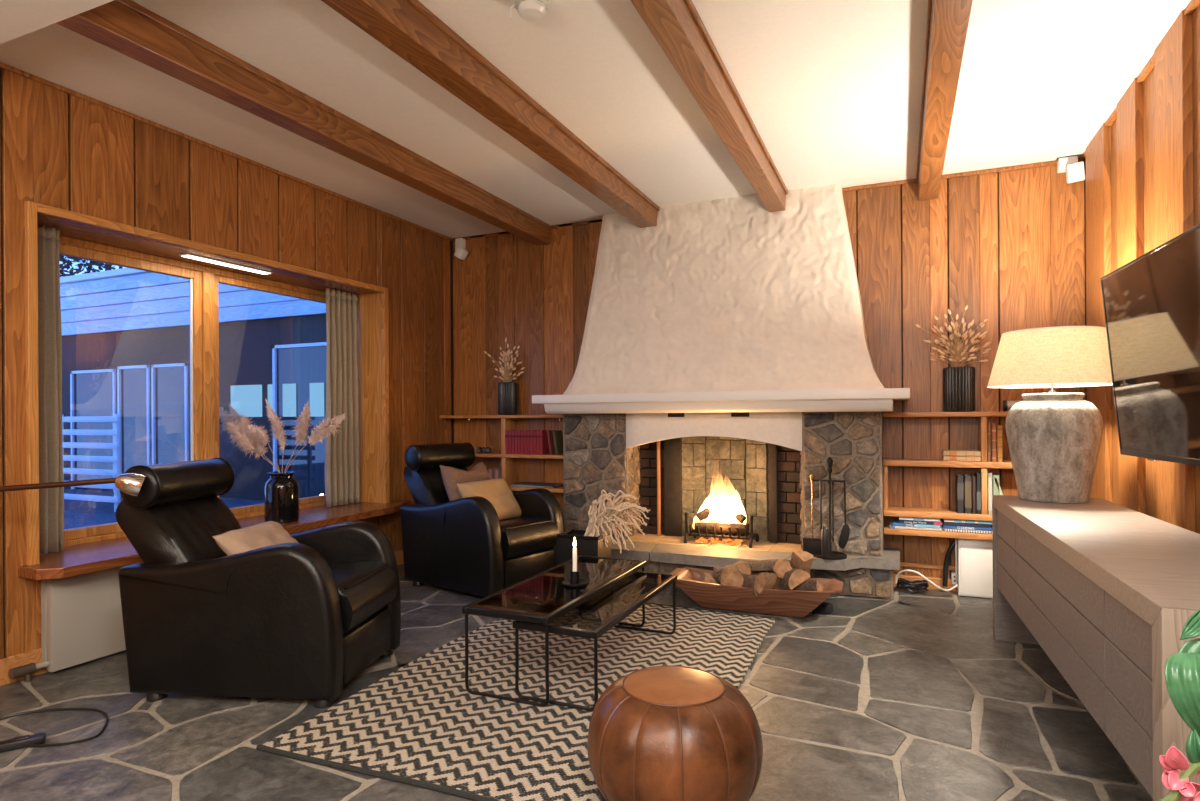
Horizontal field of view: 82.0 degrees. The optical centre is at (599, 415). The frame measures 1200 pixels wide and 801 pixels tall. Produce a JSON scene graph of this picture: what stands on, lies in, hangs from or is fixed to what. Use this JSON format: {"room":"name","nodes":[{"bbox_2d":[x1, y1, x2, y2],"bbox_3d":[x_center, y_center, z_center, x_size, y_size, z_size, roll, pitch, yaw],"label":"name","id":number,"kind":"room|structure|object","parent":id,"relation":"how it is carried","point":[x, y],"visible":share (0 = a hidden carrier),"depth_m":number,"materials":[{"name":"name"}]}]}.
{"room":"living room","nodes":[
{"label":"living room","id":0,"kind":"room"},
{"bbox_2d":[0,62,452,658],"bbox_3d":[-2.709,-0.170,2.857,0.454,2.574,6.480,0,0,24],"label":"wall","id":1,"kind":"structure","parent":0,"point":[61,147],"depth_m":3.55,"materials":[{"name":"brown wood"}]},
{"bbox_2d":[37,225,63,553],"bbox_3d":[-2.547,-0.117,3.175,0.057,1.501,0.140,0,0,24],"label":"curtain","id":2,"kind":"object","parent":1,"relation":"hanging from","point":[51,500],"visible":0.69,"depth_m":3.19,"materials":[{"name":"fabric"}]},
{"bbox_2d":[8,528,316,681],"bbox_3d":[-2.044,0.902,3.720,0.077,0.421,1.913,0,0,24],"label":"radiator","id":3,"kind":"object","parent":1,"relation":"attached to","point":[82,620],"visible":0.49,"depth_m":3.04,"materials":[{"name":"white metal"}]},
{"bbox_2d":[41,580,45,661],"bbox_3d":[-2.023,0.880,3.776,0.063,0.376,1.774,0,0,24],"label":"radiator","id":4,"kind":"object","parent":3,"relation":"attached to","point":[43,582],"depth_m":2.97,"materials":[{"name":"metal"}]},
{"bbox_2d":[60,236,325,545],"bbox_3d":[-2.308,-0.114,4.102,0.097,1.520,2.168,0,0,24],"label":"window","id":5,"kind":"structure","parent":1,"relation":"in","point":[203,280],"depth_m":4.03,"materials":[{"name":"brown wood"}]},
{"bbox_2d":[0,549,403,685],"bbox_3d":[-2.500,1.060,2.770,0.014,0.110,6.480,0,0,24],"label":"baseboard","id":6,"kind":"structure","parent":1,"relation":"attached to","point":[34,656],"depth_m":2.91,"materials":[{"name":"brown wood"}]},
{"bbox_2d":[25,201,389,564],"bbox_3d":[-1.987,-0.120,3.968,0.032,1.585,2.252,0,0,24],"label":"trim","id":7,"kind":"structure","parent":1,"relation":"attached to","point":[31,236],"depth_m":2.95,"materials":[{"name":"brown wood"}]},
{"bbox_2d":[37,214,377,294],"bbox_3d":[-2.183,-0.884,4.045,0.380,0.020,2.208,0,0,24],"label":"trim","id":8,"kind":"structure","parent":1,"relation":"attached to","point":[69,229],"depth_m":3.69,"materials":[{"name":"brown wood"}]},
{"bbox_2d":[37,203,383,292],"bbox_3d":[-1.993,-0.894,3.963,0.033,0.037,2.168,0,0,24],"label":"trim","id":9,"kind":"structure","parent":1,"relation":"attached to","point":[41,208],"depth_m":3.59,"materials":[{"name":"brown wood"}]},
{"bbox_2d":[18,500,410,579],"bbox_3d":[-2.047,0.657,4.066,0.595,0.045,2.458,0,0,24],"label":"window sill","id":10,"kind":"structure","parent":1,"relation":"attached to","point":[84,558],"depth_m":3.30,"materials":[{"name":"brown wood"}]},
{"bbox_2d":[264,471,298,522],"bbox_3d":[-1.905,0.486,4.136,0.189,0.293,0.189,0,0,24],"label":"vase","id":11,"kind":"object","parent":10,"relation":"on","point":[281,494],"visible":0.98,"depth_m":4.06,"materials":[{"name":"black ceramic"}]},
{"bbox_2d":[219,407,278,472],"bbox_3d":[-2.190,0.162,4.222,0.543,0.521,0.147,0,0,24],"label":"stem","id":12,"kind":"object","parent":11,"relation":"in","point":[228,424],"visible":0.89,"depth_m":4.21,"materials":[{"name":"brown"}]},
{"bbox_2d":[228,404,278,471],"bbox_3d":[-2.123,0.172,4.266,0.473,0.500,0.180,0,0,24],"label":"stem","id":13,"kind":"object","parent":11,"relation":"in","point":[242,419],"visible":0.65,"depth_m":4.29,"materials":[{"name":"brown"}]},
{"bbox_2d":[247,422,279,472],"bbox_3d":[-2.045,0.231,4.168,0.254,0.381,0.130,0,0,24],"label":"stem","id":14,"kind":"object","parent":11,"relation":"in","point":[256,433],"visible":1,"depth_m":4.16,"materials":[{"name":"brown"}]},
{"bbox_2d":[265,398,286,472],"bbox_3d":[-1.949,0.157,4.160,0.173,0.528,0.102,0,0,24],"label":"stem","id":15,"kind":"object","parent":11,"relation":"in","point":[277,428],"visible":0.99,"depth_m":4.14,"materials":[{"name":"brown"}]},
{"bbox_2d":[284,400,311,472],"bbox_3d":[-1.780,0.164,4.124,0.173,0.511,0.130,0,0,37],"label":"stem","id":16,"kind":"object","parent":11,"relation":"in","point":[302,427],"visible":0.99,"depth_m":4.09,"materials":[{"name":"brown"}]},
{"bbox_2d":[285,414,345,472],"bbox_3d":[-1.663,0.205,4.003,0.511,0.430,0.138,0,0,24],"label":"stem","id":17,"kind":"object","parent":11,"relation":"in","point":[328,426],"visible":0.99,"depth_m":3.94,"materials":[{"name":"brown"}]},
{"bbox_2d":[179,253,271,273],"bbox_3d":[-2.149,-0.870,3.994,0.070,0.009,0.552,0,0,24],"label":"strip light","id":18,"kind":"object","parent":1,"relation":"attached to","point":[186,255],"visible":1,"depth_m":3.95,"materials":[{"name":"white plastic"}]},
{"bbox_2d":[325,288,359,506],"bbox_3d":[-1.819,-0.121,4.881,0.075,1.501,0.324,0,0,24],"label":"curtain","id":19,"kind":"object","parent":1,"relation":"hanging from","point":[342,450],"visible":0.96,"depth_m":4.88,"materials":[{"name":"fabric"}]},
{"bbox_2d":[357,293,381,502],"bbox_3d":[-2.178,-0.101,4.045,0.380,1.548,2.208,0,0,24],"label":"trim","id":20,"kind":"structure","parent":1,"relation":"attached to","point":[369,305],"depth_m":5.01,"materials":[{"name":"brown wood"}]},
{"bbox_2d":[0,564,1152,800],"bbox_3d":[-0.619,1.179,1.975,5.296,0.150,6.723,0,0,24],"label":"floor","id":21,"kind":"structure","parent":0,"point":[907,696],"depth_m":2.47,"materials":[{"name":"stone"}]},
{"bbox_2d":[0,708,108,752],"bbox_3d":[-1.984,1.095,2.450,0.525,0.033,0.345,0,0,24],"label":"power cord","id":22,"kind":"object","parent":21,"relation":"on","point":[34,740],"visible":1,"depth_m":2.32,"materials":[{"name":"black plastic"}]},
{"bbox_2d":[0,732,45,752],"bbox_3d":[-1.940,1.097,2.313,0.132,0.029,0.042,0,0,-35],"label":"switch","id":23,"kind":"object","parent":22,"relation":"attached to","point":[34,740],"depth_m":2.31,"materials":[{"name":"black plastic"}]},
{"bbox_2d":[0,473,144,496],"bbox_3d":[-2.169,0.670,2.640,0.787,0.884,0.188,0,0,-14],"label":"reading lamp","id":24,"kind":"object","parent":21,"relation":"on","point":[128,483],"visible":1,"depth_m":2.66,"materials":[{"name":"brown metal"}]},
{"bbox_2d":[116,458,400,707],"bbox_3d":[-1.446,0.653,2.974,1.018,0.911,0.707,0,0,6],"label":"armchair","id":25,"kind":"object","parent":21,"relation":"on","point":[303,619],"visible":0.9,"depth_m":2.65,"materials":[{"name":"black leather"}]},
{"bbox_2d":[212,521,298,554],"bbox_3d":[-1.417,0.583,2.953,0.241,0.221,0.403,0,0,7],"label":"cushion","id":26,"kind":"object","parent":25,"relation":"on","point":[269,533],"visible":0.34,"depth_m":2.87,"materials":[{"name":"beige fabric"}]},
{"bbox_2d":[400,442,564,596],"bbox_3d":[-0.800,0.649,4.575,1.018,0.911,0.707,0,0,38],"label":"armchair","id":27,"kind":"object","parent":21,"relation":"on","point":[462,544],"visible":0.85,"depth_m":4.30,"materials":[{"name":"black leather"}]},
{"bbox_2d":[439,461,490,500],"bbox_3d":[-0.866,0.507,4.653,0.218,0.364,0.420,0,0,32],"label":"cushion","id":28,"kind":"object","parent":27,"relation":"on","point":[451,476],"visible":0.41,"depth_m":4.53,"materials":[{"name":"brown fabric"}]},
{"bbox_2d":[456,478,520,520],"bbox_3d":[-0.712,0.559,4.522,0.224,0.263,0.461,0,0,30],"label":"cushion","id":29,"kind":"object","parent":27,"relation":"on","point":[498,492],"visible":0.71,"depth_m":4.49,"materials":[{"name":"beige fabric"}]},
{"bbox_2d":[256,603,776,800],"bbox_3d":[-0.108,1.092,2.999,1.403,0.018,2.141,0,0,24],"label":"rug","id":30,"kind":"object","parent":21,"relation":"on","point":[419,724],"visible":0.64,"depth_m":2.58,"materials":[{"name":"fabric"}]},
{"bbox_2d":[462,555,645,706],"bbox_3d":[-0.151,0.920,3.125,0.380,0.342,1.083,0,0,24],"label":"coffee table","id":31,"kind":"object","parent":30,"relation":"on","point":[541,598],"visible":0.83,"depth_m":2.88,"materials":[{"name":"black glass"}]},
{"bbox_2d":[562,570,587,586],"bbox_3d":[-0.111,0.719,3.063,0.114,0.058,0.114,0,0,24],"label":"candle holder","id":32,"kind":"object","parent":31,"relation":"on","point":[575,580],"visible":1,"depth_m":3.04,"materials":[{"name":"black metal"}]},
{"bbox_2d":[570,570,580,583],"bbox_3d":[-0.105,0.717,3.061,0.054,0.054,0.042,0,0,24],"label":"cup","id":33,"kind":"object","parent":32,"relation":"on","point":[575,577],"depth_m":3.05,"materials":[{"name":"black metal"}]},
{"bbox_2d":[557,529,610,564],"bbox_3d":[-0.089,0.888,3.967,0.255,0.424,0.190,0,0,24],"label":"planter","id":34,"kind":"object","parent":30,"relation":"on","point":[585,545],"visible":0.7,"depth_m":3.90,"materials":[{"name":"black metal"}]},
{"bbox_2d":[584,490,649,552],"bbox_3d":[0.089,0.585,3.824,0.449,0.353,0.203,0,0,34],"label":"dried foliage","id":35,"kind":"object","parent":34,"relation":"in","point":[603,522],"visible":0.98,"depth_m":3.83,"materials":[{"name":"beige plant"}]},
{"bbox_2d":[512,571,676,710],"bbox_3d":[0.024,0.941,3.040,0.357,0.298,0.990,0,0,24],"label":"coffee table","id":36,"kind":"object","parent":30,"relation":"on","point":[596,616],"visible":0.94,"depth_m":2.79,"materials":[{"name":"black metal"}]},
{"bbox_2d":[587,665,762,800],"bbox_3d":[0.210,0.921,1.966,0.490,0.337,0.490,0,0,30],"label":"pouf","id":37,"kind":"object","parent":30,"relation":"on","point":[668,732],"visible":1,"depth_m":1.80,"materials":[{"name":"brown leather"}]},
{"bbox_2d":[532,184,909,598],"bbox_3d":[0.716,-0.191,4.526,2.395,2.574,0.706,0,0,24],"label":"fireplace","id":38,"kind":"object","parent":21,"relation":"on","point":[724,347],"depth_m":4.52,"materials":[{"name":"paint"}]},
{"bbox_2d":[695,537,742,544],"bbox_3d":[0.799,0.842,4.632,0.308,0.016,0.166,0,0,24],"label":"ember","id":39,"kind":"object","parent":38,"relation":"on","point":[702,539],"visible":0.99,"depth_m":4.62,"materials":[{"name":"orange"}]},
{"bbox_2d":[692,490,746,528],"bbox_3d":[0.803,0.516,4.651,0.369,0.520,0.157,0,0,24],"label":"flame","id":40,"kind":"object","parent":38,"relation":"on","point":[723,508],"visible":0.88,"depth_m":4.58,"materials":[{"name":"white"}]},
{"bbox_2d":[694,522,745,533],"bbox_3d":[0.798,0.749,4.595,0.334,0.072,0.069,0,0,20],"label":"log","id":41,"kind":"object","parent":38,"relation":"on","point":[733,526],"visible":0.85,"depth_m":4.57,"materials":[{"name":"wood"}]},
{"bbox_2d":[563,184,883,394],"bbox_3d":[0.776,-0.810,4.572,2.044,1.338,0.552,0,0,24],"label":"hood","id":42,"kind":"object","parent":38,"relation":"attached to","point":[732,294],"depth_m":4.52,"materials":[{"name":"paint"}]},
{"bbox_2d":[803,457,849,559],"bbox_3d":[1.355,0.550,4.134,0.237,0.597,0.189,0,0,-15],"label":"tool","id":43,"kind":"object","parent":38,"relation":"on","point":[821,548],"visible":0.98,"depth_m":4.09,"materials":[{"name":"black metal"}]},
{"bbox_2d":[670,567,843,617],"bbox_3d":[0.864,1.006,3.891,0.950,0.176,0.330,0,0,22],"label":"trough","id":44,"kind":"object","parent":21,"relation":"on","point":[786,603],"visible":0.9,"depth_m":3.78,"materials":[{"name":"brown wood"}]},
{"bbox_2d":[713,566,723,580],"bbox_3d":[0.771,0.940,4.021,0.223,0.110,0.098,0,0,8],"label":"log","id":45,"kind":"object","parent":44,"relation":"in","point":[717,571],"visible":0.21,"depth_m":4.00,"materials":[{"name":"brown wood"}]},
{"bbox_2d":[734,560,750,574],"bbox_3d":[0.814,0.882,3.940,0.097,0.121,0.192,0,0,14],"label":"log","id":46,"kind":"object","parent":45,"relation":"on","point":[743,567],"visible":0.48,"depth_m":3.85,"materials":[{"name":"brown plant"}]},
{"bbox_2d":[720,564,743,586],"bbox_3d":[0.746,0.918,3.925,0.130,0.143,0.231,0,0,9],"label":"log","id":47,"kind":"object","parent":44,"relation":"in","point":[730,575],"visible":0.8,"depth_m":3.82,"materials":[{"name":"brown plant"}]},
{"bbox_2d":[750,571,770,574],"bbox_3d":[0.863,0.903,3.979,0.267,0.109,0.133,0,0,17],"label":"log","id":48,"kind":"object","parent":47,"relation":"on","point":[752,572],"visible":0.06,"depth_m":3.91,"materials":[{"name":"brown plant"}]},
{"bbox_2d":[742,559,790,570],"bbox_3d":[0.933,0.852,3.891,0.267,0.099,0.123,0,0,32],"label":"log","id":49,"kind":"object","parent":48,"relation":"on","point":[755,565],"visible":0.61,"depth_m":3.86,"materials":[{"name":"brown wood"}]},
{"bbox_2d":[769,559,791,577],"bbox_3d":[0.998,0.851,3.837,0.112,0.130,0.176,0,0,3],"label":"log","id":50,"kind":"object","parent":49,"relation":"on","point":[780,567],"visible":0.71,"depth_m":3.76,"materials":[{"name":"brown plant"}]},
{"bbox_2d":[741,573,757,595],"bbox_3d":[0.809,0.932,3.840,0.086,0.125,0.225,0,0,-31],"label":"log","id":51,"kind":"object","parent":44,"relation":"in","point":[749,580],"visible":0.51,"depth_m":3.77,"materials":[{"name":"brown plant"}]},
{"bbox_2d":[755,572,779,593],"bbox_3d":[0.939,0.926,3.784,0.089,0.170,0.241,0,0,42],"label":"log","id":52,"kind":"object","parent":44,"relation":"in","point":[764,580],"visible":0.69,"depth_m":3.72,"materials":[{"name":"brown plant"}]},
{"bbox_2d":[783,579,823,590],"bbox_3d":[1.099,0.940,3.735,0.211,0.132,0.083,0,0,43],"label":"log","id":53,"kind":"object","parent":44,"relation":"in","point":[807,585],"visible":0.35,"depth_m":3.68,"materials":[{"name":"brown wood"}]},
{"bbox_3d":[0.926,0.952,3.870,0.314,0.069,0.161,0,0,24],"label":"log","id":54,"kind":"object","parent":44,"relation":"in","visible":0},
{"bbox_2d":[779,568,810,589],"bbox_3d":[1.050,0.891,3.797,0.130,0.133,0.251,0,0,-7],"label":"log","id":55,"kind":"object","parent":54,"relation":"on","point":[794,577],"visible":0.68,"depth_m":3.68,"materials":[{"name":"brown wood"}]},
{"bbox_2d":[790,551,813,579],"bbox_3d":[1.117,0.853,3.836,0.113,0.205,0.175,0,0,-4],"label":"log","id":56,"kind":"object","parent":55,"relation":"on","point":[803,560],"visible":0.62,"depth_m":3.80,"materials":[{"name":"brown wood"}]},
{"bbox_2d":[811,602,832,613],"bbox_3d":[1.223,1.066,3.828,0.133,0.050,0.102,0,0,24],"label":"cloth","id":57,"kind":"object","parent":21,"relation":"on","point":[824,607],"visible":0.59,"depth_m":3.78,"materials":[{"name":"black"}]},
{"bbox_2d":[896,578,928,592],"bbox_3d":[1.922,1.049,4.254,0.185,0.073,0.109,0,0,24],"label":"cable coil","id":58,"kind":"object","parent":21,"relation":"on","point":[918,585],"visible":1,"depth_m":4.23,"materials":[{"name":"black plastic"}]},
{"bbox_2d":[955,538,992,598],"bbox_3d":[2.267,0.906,4.138,0.245,0.352,0.106,0,0,24],"label":"box","id":59,"kind":"object","parent":21,"relation":"on","point":[973,557],"visible":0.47,"depth_m":4.10,"materials":[{"name":"white plastic"}]},
{"bbox_2d":[942,540,954,586],"bbox_3d":[2.140,0.904,4.222,0.087,0.290,0.034,0,0,35],"label":"hose","id":60,"kind":"object","parent":59,"relation":"attached to","point":[952,545],"visible":1,"depth_m":4.22,"materials":[{"name":"black plastic"}]},
{"bbox_2d":[992,495,1199,800],"bbox_3d":[1.756,0.741,2.329,0.452,0.696,2.115,0,0,21],"label":"sideboard","id":61,"kind":"object","parent":21,"relation":"on","point":[1108,591],"visible":0.98,"depth_m":1.95,"materials":[{"name":"grey wood"}]},
{"bbox_2d":[987,326,1111,502],"bbox_3d":[2.086,0.002,3.184,0.529,0.777,0.529,0,0,24],"label":"table lamp","id":62,"kind":"object","parent":61,"relation":"on","point":[1054,438],"visible":0.94,"depth_m":3.04,"materials":[{"name":"grey ceramic"}]},
{"bbox_2d":[1158,608,1199,800],"bbox_3d":[1.129,0.702,0.996,0.316,0.780,0.497,0,0,-24],"label":"potted plant","id":63,"kind":"object","parent":21,"relation":"on","point":[1182,668],"visible":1,"depth_m":1.13,"materials":[{"name":"green plant"}]},
{"bbox_2d":[0,0,1190,237],"bbox_3d":[-0.486,-1.475,1.942,4.596,0.292,6.580,0,0,24],"label":"ceiling","id":64,"kind":"structure","parent":0,"point":[831,89],"depth_m":3.08,"materials":[{"name":"paint"}]},
{"bbox_2d":[57,0,550,244],"bbox_3d":[-1.111,-1.396,3.852,0.139,0.142,3.375,0,0,24],"label":"ceiling beam","id":65,"kind":"structure","parent":64,"relation":"attached to","point":[126,27],"depth_m":3.03,"materials":[{"name":"brown wood"}]},
{"bbox_2d":[321,0,659,227],"bbox_3d":[-0.288,-1.401,3.450,0.149,0.142,3.295,0,0,24],"label":"ceiling beam","id":66,"kind":"structure","parent":64,"relation":"attached to","point":[407,28],"depth_m":2.92,"materials":[{"name":"brown wood"}]},
{"bbox_2d":[510,0,548,20],"bbox_3d":[-0.244,-1.434,2.463,0.127,0.075,0.123,0,0,24],"label":"smoke detector","id":67,"kind":"object","parent":64,"relation":"attached to","point":[530,10],"visible":1,"depth_m":2.44,"materials":[{"name":"grey"}]},
{"bbox_2d":[630,0,787,211],"bbox_3d":[0.533,-1.406,3.093,0.131,0.142,3.295,0,0,24],"label":"ceiling beam","id":68,"kind":"structure","parent":64,"relation":"attached to","point":[677,26],"depth_m":2.87,"materials":[{"name":"brown wood"}]},
{"bbox_2d":[916,0,972,200],"bbox_3d":[1.377,-1.412,2.770,0.136,0.142,3.375,0,0,24],"label":"ceiling beam","id":69,"kind":"structure","parent":64,"relation":"attached to","point":[947,22],"depth_m":2.82,"materials":[{"name":"brown wood"}]},
{"bbox_2d":[450,157,1086,578],"bbox_3d":[0.777,-0.192,4.954,4.896,2.574,0.174,0,0,24],"label":"wall","id":70,"kind":"structure","parent":0,"point":[1007,244],"depth_m":4.36,"materials":[{"name":"brown wood"}]},
{"bbox_2d":[454,238,468,259],"bbox_3d":[-1.133,-1.357,5.641,0.117,0.181,0.108,0,0,24],"label":"sensor","id":71,"kind":"object","parent":70,"relation":"attached to","point":[461,252],"visible":1,"depth_m":5.63,"materials":[{"name":"white plastic"}]},
{"bbox_2d":[440,415,563,492],"bbox_3d":[-0.731,0.290,5.427,1.143,0.581,0.189,0,0,24],"label":"wall shelf","id":72,"kind":"object","parent":70,"relation":"attached to","point":[508,422],"visible":0.45,"depth_m":5.34,"materials":[{"name":"brown wood"}]},
{"bbox_2d":[498,382,516,414],"bbox_3d":[-0.725,-0.129,5.418,0.148,0.255,0.150,0,0,24],"label":"vase","id":73,"kind":"object","parent":72,"relation":"on","point":[507,391],"visible":0.98,"depth_m":5.36,"materials":[{"name":"black ceramic"}]},
{"bbox_2d":[484,337,524,381],"bbox_3d":[-0.748,-0.411,5.429,0.345,0.392,0.129,0,0,24],"label":"dried grass","id":74,"kind":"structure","parent":73,"relation":"in","point":[507,367],"depth_m":5.41,"materials":[{"name":"brown"}]},
{"bbox_2d":[512,485,558,487],"bbox_3d":[-0.490,0.541,5.315,0.346,0.014,0.140,0,0,20],"label":"book","id":75,"kind":"object","parent":72,"relation":"on","point":[512,485],"visible":0.63,"depth_m":5.25,"materials":[{"name":"paper"}]},
{"bbox_2d":[514,482,562,485],"bbox_3d":[-0.470,0.527,5.290,0.362,0.012,0.130,0,0,26],"label":"book","id":76,"kind":"object","parent":75,"relation":"on","point":[518,483],"visible":1,"depth_m":5.26,"materials":[{"name":"paper"}]},
{"bbox_2d":[539,430,549,454],"bbox_3d":[-0.421,0.207,5.270,0.026,0.184,0.126,0,0,24],"label":"book","id":77,"kind":"object","parent":72,"relation":"on","point":[544,446],"visible":0.85,"depth_m":5.24,"materials":[{"name":"paper"}]},
{"bbox_2d":[552,430,562,454],"bbox_3d":[-0.314,0.205,5.221,0.047,0.180,0.120,0,0,24],"label":"book","id":78,"kind":"object","parent":72,"relation":"on","point":[557,435],"visible":0.91,"depth_m":5.20,"materials":[{"name":"paper"}]},
{"bbox_2d":[894,562,956,591],"bbox_3d":[2.022,1.010,4.333,0.440,0.155,0.026,0,0,24],"label":"baseboard","id":79,"kind":"structure","parent":70,"relation":"attached to","point":[938,581],"depth_m":4.30,"materials":[{"name":"brown wood"}]},
{"bbox_2d":[883,412,1012,539],"bbox_3d":[2.263,0.354,4.125,1.056,0.748,0.189,0,0,24],"label":"wall shelf","id":80,"kind":"object","parent":70,"relation":"attached to","point":[982,466],"visible":0.55,"depth_m":4.12,"materials":[{"name":"brown wood"}]},
{"bbox_2d":[890,522,942,530],"bbox_3d":[1.944,0.687,4.256,0.292,0.018,0.151,0,0,24],"label":"book","id":81,"kind":"object","parent":80,"relation":"on","point":[891,523],"visible":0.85,"depth_m":4.19,"materials":[{"name":"paper"}]},
{"bbox_2d":[893,519,940,527],"bbox_3d":[1.950,0.669,4.253,0.264,0.018,0.151,0,0,24],"label":"book","id":82,"kind":"object","parent":81,"relation":"on","point":[895,522],"visible":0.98,"depth_m":4.19,"materials":[{"name":"paper"}]},
{"bbox_2d":[943,367,974,411],"bbox_3d":[2.162,-0.154,4.163,0.172,0.268,0.174,0,0,24],"label":"vase","id":83,"kind":"object","parent":80,"relation":"on","point":[958,382],"visible":1,"depth_m":4.09,"materials":[{"name":"black ceramic"}]},
{"bbox_2d":[915,305,991,366],"bbox_3d":[2.132,-0.452,4.167,0.415,0.411,0.180,0,0,24],"label":"dried grass","id":84,"kind":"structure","parent":83,"relation":"in","point":[959,353],"depth_m":4.16,"materials":[{"name":"brown plant"}]},
{"bbox_2d":[955,474,963,512],"bbox_3d":[2.160,0.469,4.151,0.035,0.223,0.131,0,0,24],"label":"book","id":85,"kind":"object","parent":80,"relation":"on","point":[959,479],"visible":1,"depth_m":4.09,"materials":[{"name":"paper"}]},
{"bbox_2d":[942,455,980,461],"bbox_3d":[2.169,0.258,4.152,0.197,0.030,0.141,0,0,24],"label":"book","id":86,"kind":"object","parent":80,"relation":"on","point":[945,458],"visible":0.92,"depth_m":4.09,"materials":[{"name":"paper"}]},
{"bbox_2d":[942,450,980,455],"bbox_3d":[2.169,0.227,4.152,0.197,0.030,0.141,0,0,24],"label":"book","id":87,"kind":"object","parent":86,"relation":"on","point":[945,452],"visible":1,"depth_m":4.10,"materials":[{"name":"paper"}]},
{"bbox_2d":[942,527,991,533],"bbox_3d":[2.207,0.685,4.142,0.269,0.018,0.151,0,0,24],"label":"book","id":88,"kind":"object","parent":80,"relation":"on","point":[944,529],"visible":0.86,"depth_m":4.08,"materials":[{"name":"paper"}]},
{"bbox_2d":[942,524,991,530],"bbox_3d":[2.208,0.667,4.141,0.276,0.018,0.151,0,0,24],"label":"book","id":89,"kind":"object","parent":88,"relation":"on","point":[944,526],"visible":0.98,"depth_m":4.08,"materials":[{"name":"paper"}]},
{"bbox_2d":[942,519,989,527],"bbox_3d":[2.193,0.649,4.143,0.243,0.018,0.140,0,0,24],"label":"book","id":90,"kind":"object","parent":89,"relation":"on","point":[944,523],"visible":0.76,"depth_m":4.08,"materials":[{"name":"paper"}]},
{"bbox_2d":[943,519,991,523],"bbox_3d":[2.203,0.630,4.138,0.261,0.018,0.141,0,0,24],"label":"book","id":91,"kind":"object","parent":90,"relation":"on","point":[944,520],"visible":0.65,"depth_m":4.08,"materials":[{"name":"paper"}]},
{"bbox_2d":[963,474,971,513],"bbox_3d":[2.197,0.468,4.135,0.037,0.224,0.131,0,0,24],"label":"book","id":92,"kind":"object","parent":80,"relation":"on","point":[967,478],"visible":0.92,"depth_m":4.08,"materials":[{"name":"paper"}]},
{"bbox_2d":[971,475,975,513],"bbox_3d":[2.226,0.471,4.122,0.019,0.219,0.130,0,0,24],"label":"book","id":93,"kind":"object","parent":80,"relation":"on","point":[973,477],"visible":0.83,"depth_m":4.06,"materials":[{"name":"paper"}]},
{"bbox_2d":[974,472,980,513],"bbox_3d":[2.248,0.461,4.112,0.024,0.238,0.131,0,0,24],"label":"book","id":94,"kind":"object","parent":80,"relation":"on","point":[978,475],"visible":0.88,"depth_m":4.05,"materials":[{"name":"paper"}]},
{"bbox_2d":[987,422,990,461],"bbox_3d":[2.298,0.157,4.090,0.016,0.229,0.131,0,0,24],"label":"book","id":95,"kind":"object","parent":80,"relation":"on","point":[988,423],"visible":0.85,"depth_m":4.03,"materials":[{"name":"paper"}]},
{"bbox_2d":[987,471,991,514],"bbox_3d":[2.302,0.459,4.089,0.022,0.242,0.131,0,0,24],"label":"book","id":96,"kind":"object","parent":80,"relation":"on","point":[989,474],"visible":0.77,"depth_m":4.03,"materials":[{"name":"paper"}]},
{"bbox_2d":[991,424,996,461],"bbox_3d":[2.320,0.162,4.080,0.025,0.220,0.131,0,0,24],"label":"book","id":97,"kind":"object","parent":80,"relation":"on","point":[993,426],"visible":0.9,"depth_m":4.02,"materials":[{"name":"paper"}]},
{"bbox_2d":[996,425,1002,461],"bbox_3d":[2.348,0.166,4.068,0.029,0.212,0.131,0,0,24],"label":"book","id":98,"kind":"object","parent":80,"relation":"on","point":[999,428],"visible":0.9,"depth_m":4.01,"materials":[{"name":"paper"}]},
{"bbox_2d":[1056,155,1084,182],"bbox_3d":[2.703,-1.414,3.967,0.127,0.178,0.118,0,0,24],"label":"sensor","id":99,"kind":"object","parent":70,"relation":"attached to","point":[1074,170],"visible":1,"depth_m":3.93,"materials":[{"name":"white plastic"}]},
{"bbox_2d":[1081,0,1199,533],"bbox_3d":[1.571,-0.197,0.979,0.190,2.574,6.710,0,0,24],"label":"wall","id":100,"kind":"structure","parent":0,"point":[1142,165],"depth_m":3.00,"materials":[{"name":"brown wood"}]},
{"bbox_2d":[1100,224,1199,465],"bbox_3d":[1.893,-0.199,2.193,0.132,0.735,1.340,0,0,20],"label":"television","id":101,"kind":"object","parent":100,"relation":"attached to","point":[1151,303],"visible":1,"depth_m":2.38,"materials":[{"name":"black glass"}]},
{"label":"outside","id":102,"kind":"structure","parent":0,"visible":0},
{"bbox_2d":[64,488,263,528],"bbox_3d":[-7.660,1.308,4.971,9.970,0.120,15.000,0,0,24],"label":"terrace","id":103,"kind":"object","parent":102,"point":[77,513],"depth_m":9.19,"materials":[{"name":"stone"}]},
{"bbox_2d":[62,414,120,511],"bbox_3d":[-6.728,0.613,9.061,1.350,1.258,0.072,0,0,24],"label":"slatted fence","id":104,"kind":"object","parent":103,"relation":"on","point":[115,418],"visible":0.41,"depth_m":8.93,"materials":[{"name":"white paint"}]},
{"bbox_2d":[60,268,326,499],"bbox_3d":[-5.905,-0.454,11.640,11.890,3.706,2.760,0,0,24],"label":"house wing","id":105,"kind":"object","parent":103,"relation":"on","point":[136,366],"visible":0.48,"depth_m":10.66,"materials":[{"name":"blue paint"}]},
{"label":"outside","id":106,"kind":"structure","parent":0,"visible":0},
{"bbox_2d":[60,255,186,317],"bbox_3d":[-16.353,-3.563,22.911,6.752,9.729,6.670,0,0,24],"label":"tree","id":107,"kind":"object","parent":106,"point":[107,267],"visible":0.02,"depth_m":22.43,"materials":[{"name":"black plant"}]},
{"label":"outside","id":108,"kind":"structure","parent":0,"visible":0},
{"bbox_2d":[60,255,95,323],"bbox_3d":[-23.446,-3.733,29.159,6.696,10.156,6.576,0,0,-17],"label":"tree","id":109,"kind":"object","parent":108,"point":[65,257],"visible":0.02,"depth_m":29.54,"materials":[{"name":"black plant"}]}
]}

